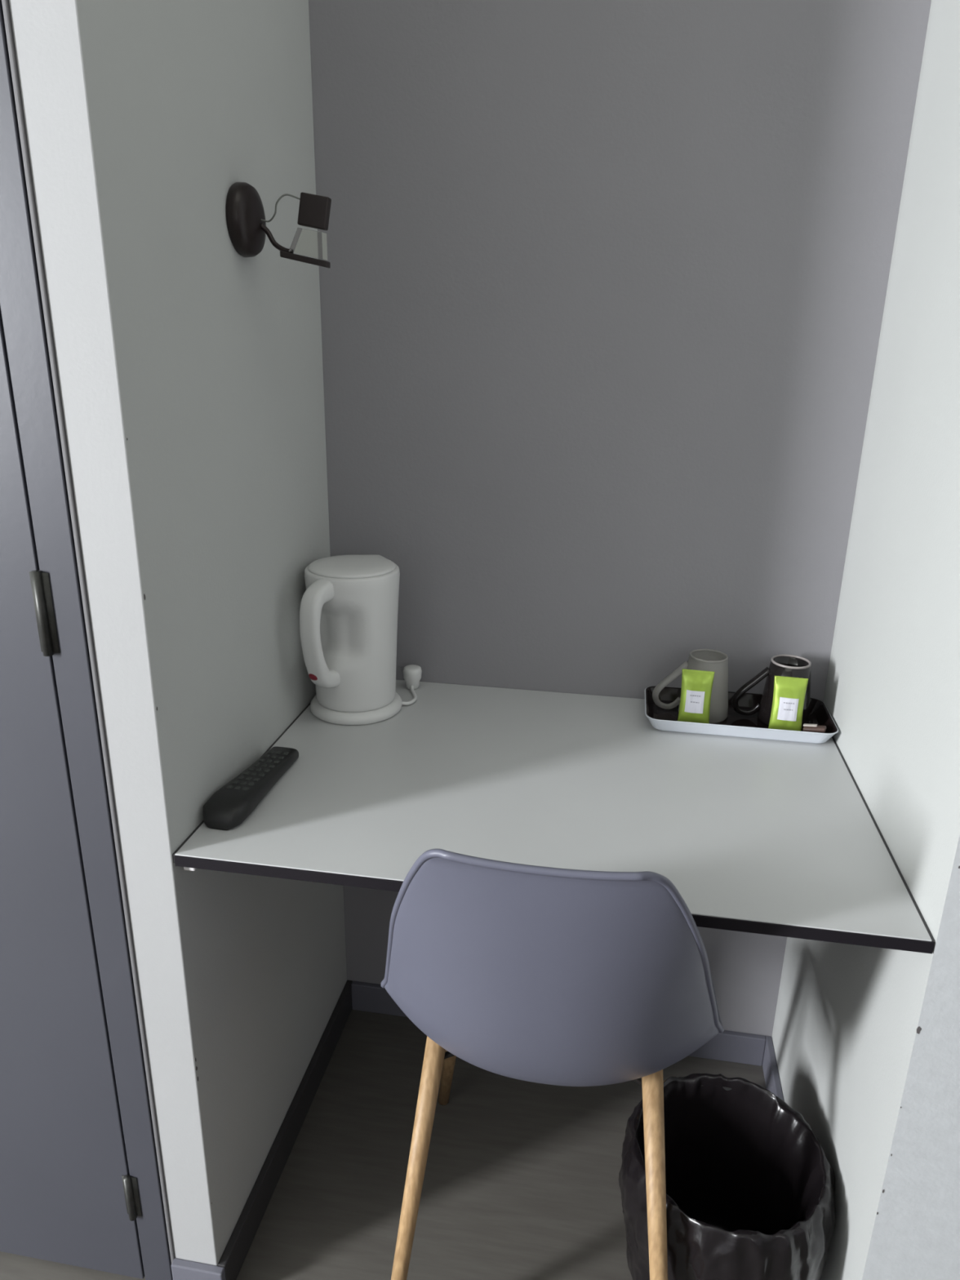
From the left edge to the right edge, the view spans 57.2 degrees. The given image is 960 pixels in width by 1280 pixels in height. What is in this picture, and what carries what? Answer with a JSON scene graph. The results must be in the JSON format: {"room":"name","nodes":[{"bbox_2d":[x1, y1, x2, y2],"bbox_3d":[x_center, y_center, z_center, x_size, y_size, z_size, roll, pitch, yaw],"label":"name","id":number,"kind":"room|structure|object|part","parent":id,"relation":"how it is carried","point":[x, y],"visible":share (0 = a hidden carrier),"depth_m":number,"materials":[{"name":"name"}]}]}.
{"room":"hotel room","nodes":[
{"label":"hotel room","id":0,"kind":"room"},
{"bbox_2d":[8,0,346,1266],"bbox_3d":[-0.338,-0.303,1.168,0.065,2.450,0.603,4,19,9],"label":"wall","id":1,"kind":"structure","parent":0,"point":[190,368],"depth_m":1.07,"materials":[{"name":"white paint"}]},
{"bbox_2d":[0,0,174,1279],"bbox_3d":[-0.839,-0.254,0.998,0.865,2.450,0.113,4,19,9],"label":"door","id":2,"kind":"structure","parent":1,"relation":"in","point":[82,1184],"depth_m":1.07,"materials":[{"name":"metal"}]},
{"bbox_3d":[-0.870,-0.253,0.974,0.813,2.438,0.040,4,19,9],"label":"panel","id":3,"kind":"part","parent":2,"relation":"part of","materials":[{"name":"grey wood"}]},
{"bbox_2d":[225,182,331,268],"bbox_3d":[-0.242,-0.515,1.093,0.117,0.097,0.085,4,19,9],"label":"wall lamp","id":4,"kind":"object","parent":1,"relation":"attached to","point":[246,221],"visible":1,"depth_m":1.08,"materials":[{"name":"brown metal"}]},
{"bbox_3d":[-0.288,-0.524,1.098,0.023,0.085,0.085,4,19,9],"label":"wall plate","id":5,"kind":"part","parent":4,"relation":"part of","materials":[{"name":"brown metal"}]},
{"bbox_3d":[-0.256,-0.506,1.109,0.046,0.037,0.010,8,20,19],"label":"curved arm","id":6,"kind":"part","parent":4,"relation":"part of","materials":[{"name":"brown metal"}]},
{"bbox_3d":[-0.215,-0.494,1.098,0.044,0.036,0.018,4,19,9],"label":"lamp shade","id":7,"kind":"part","parent":4,"relation":"part of","materials":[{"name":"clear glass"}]},
{"bbox_2d":[217,980,352,1279],"bbox_3d":[-0.320,0.828,1.547,0.012,0.065,0.603,4,19,9],"label":"baseboard","id":8,"kind":"structure","parent":1,"relation":"attached to","point":[233,1258],"depth_m":1.47,"materials":[{"name":"paint"}]},
{"bbox_2d":[0,1008,766,1279],"bbox_3d":[-0.753,1.595,-0.472,6.720,0.100,5.203,4,19,9],"label":"floor","id":9,"kind":"structure","parent":0,"point":[521,1182],"depth_m":1.46,"materials":[{"name":"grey laminate"}]},
{"bbox_2d":[380,848,724,1279],"bbox_3d":[0.095,0.534,1.205,0.435,0.861,0.531,4,19,9],"label":"shell chair","id":10,"kind":"object","parent":9,"relation":"on","point":[557,976],"visible":1,"depth_m":0.93,"materials":[{"name":"grey plastic"}]},
{"bbox_3d":[-0.089,0.749,1.173,0.027,0.468,0.142,12,22,29],"label":"leg","id":11,"kind":"part","parent":10,"relation":"part of","materials":[{"name":"brown wood"}]},
{"bbox_3d":[-0.042,0.658,1.475,0.027,0.447,0.165,-4,19,-13],"label":"leg","id":12,"kind":"part","parent":10,"relation":"part of","materials":[{"name":"brown wood"}]},
{"bbox_3d":[0.098,0.531,1.229,0.294,0.015,0.215,4,19,9],"label":"under frame","id":13,"kind":"part","parent":10,"relation":"part of","materials":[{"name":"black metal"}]},
{"bbox_3d":[0.225,0.776,1.108,0.027,0.469,0.175,-2,19,-9],"label":"leg","id":14,"kind":"part","parent":10,"relation":"part of","materials":[{"name":"brown wood"}]},
{"bbox_2d":[618,1073,835,1279],"bbox_3d":[0.340,0.825,1.251,0.290,0.284,0.282,6,20,16],"label":"waste bin","id":15,"kind":"object","parent":9,"relation":"on","point":[750,1184],"visible":0.88,"depth_m":1.27,"materials":[{"name":"black plastic"}]},
{"bbox_2d":[171,0,959,1279],"bbox_3d":[1.247,-0.207,0.965,3.265,2.450,0.715,4,19,9],"label":"wall","id":16,"kind":"structure","parent":0,"point":[866,1039],"depth_m":1.07,"materials":[{"name":"white paint"}]},
{"bbox_2d":[762,1035,784,1101],"bbox_3d":[0.504,0.886,1.419,0.012,0.065,0.603,4,19,9],"label":"baseboard","id":17,"kind":"structure","parent":16,"relation":"attached to","point":[772,1081],"depth_m":1.63,"materials":[{"name":"grey paint"}]},
{"bbox_2d":[308,0,931,1036],"bbox_3d":[0.138,-0.385,1.432,0.912,2.450,0.100,4,19,9],"label":"wall","id":18,"kind":"structure","parent":0,"point":[602,291],"depth_m":1.34,"materials":[{"name":"grey paint"}]},
{"bbox_2d":[172,680,935,953],"bbox_3d":[0.103,0.211,1.262,0.847,0.050,0.603,4,19,9],"label":"desk","id":19,"kind":"object","parent":18,"relation":"attached to","point":[758,836],"visible":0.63,"depth_m":1.15,"materials":[{"name":"white laminate"}]},
{"bbox_2d":[203,746,298,830],"bbox_3d":[-0.303,0.189,1.182,0.055,0.029,0.205,5,19,11],"label":"remote control","id":20,"kind":"object","parent":19,"relation":"on","point":[233,803],"visible":1,"depth_m":1.14,"materials":[{"name":"black plastic"}]},
{"bbox_2d":[310,664,422,725],"bbox_3d":[-0.193,0.087,1.473,0.166,0.040,0.194,4,19,9],"label":"base","id":21,"kind":"object","parent":19,"relation":"on","point":[411,673],"visible":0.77,"depth_m":1.41,"materials":[{"name":"white plastic"}]},
{"bbox_2d":[299,554,399,712],"bbox_3d":[-0.217,-0.011,1.408,0.184,0.230,0.149,-10,22,-30],"label":"electric kettle","id":22,"kind":"object","parent":21,"relation":"on","point":[348,610],"visible":1,"depth_m":1.36,"materials":[{"name":"white plastic"}]},
{"bbox_2d":[308,673,317,680],"bbox_3d":[-0.253,0.055,1.344,0.018,0.014,0.014,4,19,9],"label":"switch","id":23,"kind":"object","parent":22,"relation":"attached to","point":[313,677],"depth_m":1.34,"materials":[{"name":"red plastic"}]},
{"bbox_3d":[-0.235,-0.006,1.352,0.033,0.182,0.099,10,21,25],"label":"handle","id":24,"kind":"part","parent":22,"relation":"part of","materials":[{"name":"white plastic"}]},
{"bbox_3d":[-0.200,-0.119,1.385,0.137,0.009,0.144,4,19,9],"label":"lid","id":25,"kind":"part","parent":22,"relation":"part of","materials":[{"name":"white plastic"}]},
{"bbox_3d":[-0.204,0.104,1.457,0.150,0.018,0.150,4,19,9],"label":"plate","id":26,"kind":"part","parent":21,"relation":"part of","materials":[{"name":"white plastic"}]},
{"bbox_3d":[-0.116,0.092,1.500,0.023,0.014,0.083,4,19,9],"label":"power cord","id":27,"kind":"part","parent":21,"relation":"part of","materials":[{"name":"white plastic"}]},
{"bbox_2d":[644,686,838,743],"bbox_3d":[0.413,0.122,1.420,0.291,0.026,0.146,4,19,9],"label":"serving tray","id":28,"kind":"object","parent":19,"relation":"on","point":[735,725],"visible":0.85,"depth_m":1.40,"materials":[{"name":"white plastic"}]},
{"bbox_2d":[652,648,728,723],"bbox_3d":[0.345,0.071,1.432,0.123,0.104,0.079,4,19,9],"label":"mug","id":29,"kind":"object","parent":28,"relation":"on","point":[704,660],"visible":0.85,"depth_m":1.41,"materials":[{"name":"grey ceramic"}]},
{"bbox_3d":[0.312,0.074,1.439,0.056,0.086,0.011,4,19,9],"label":"handle","id":30,"kind":"part","parent":29,"relation":"part of","materials":[{"name":"grey ceramic"}]},
{"bbox_2d":[677,668,715,724],"bbox_3d":[0.339,0.092,1.384,0.050,0.093,0.019,5,19,12],"label":"sachet","id":31,"kind":"object","parent":28,"relation":"on","point":[696,685],"visible":0.94,"depth_m":1.38,"materials":[{"name":"plastic"}]},
{"bbox_2d":[731,654,811,728],"bbox_3d":[0.470,0.080,1.413,0.123,0.104,0.079,4,19,9],"label":"mug","id":32,"kind":"object","parent":28,"relation":"on","point":[785,665],"visible":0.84,"depth_m":1.40,"materials":[{"name":"black ceramic"}]},
{"bbox_3d":[0.437,0.083,1.420,0.056,0.086,0.011,4,19,9],"label":"handle","id":33,"kind":"part","parent":32,"relation":"part of","materials":[{"name":"black ceramic"}]},
{"bbox_2d":[768,675,808,731],"bbox_3d":[0.477,0.102,1.363,0.050,0.093,0.019,5,19,12],"label":"sachet","id":34,"kind":"object","parent":28,"relation":"on","point":[789,692],"visible":0.92,"depth_m":1.36,"materials":[{"name":"plastic"}]},
{"bbox_2d":[802,724,826,732],"bbox_3d":[0.516,0.137,1.358,0.034,0.012,0.016,10,21,26],"label":"paper packet","id":35,"kind":"object","parent":28,"relation":"on","point":[806,727],"visible":0.99,"depth_m":1.35,"materials":[{"name":"brown paper"}]},
{"bbox_2d":[351,981,765,1066],"bbox_3d":[0.141,0.764,1.759,0.823,0.065,0.012,4,19,9],"label":"baseboard","id":36,"kind":"structure","parent":18,"relation":"attached to","point":[726,1046],"depth_m":1.71,"materials":[{"name":"grey paint"}]}
]}

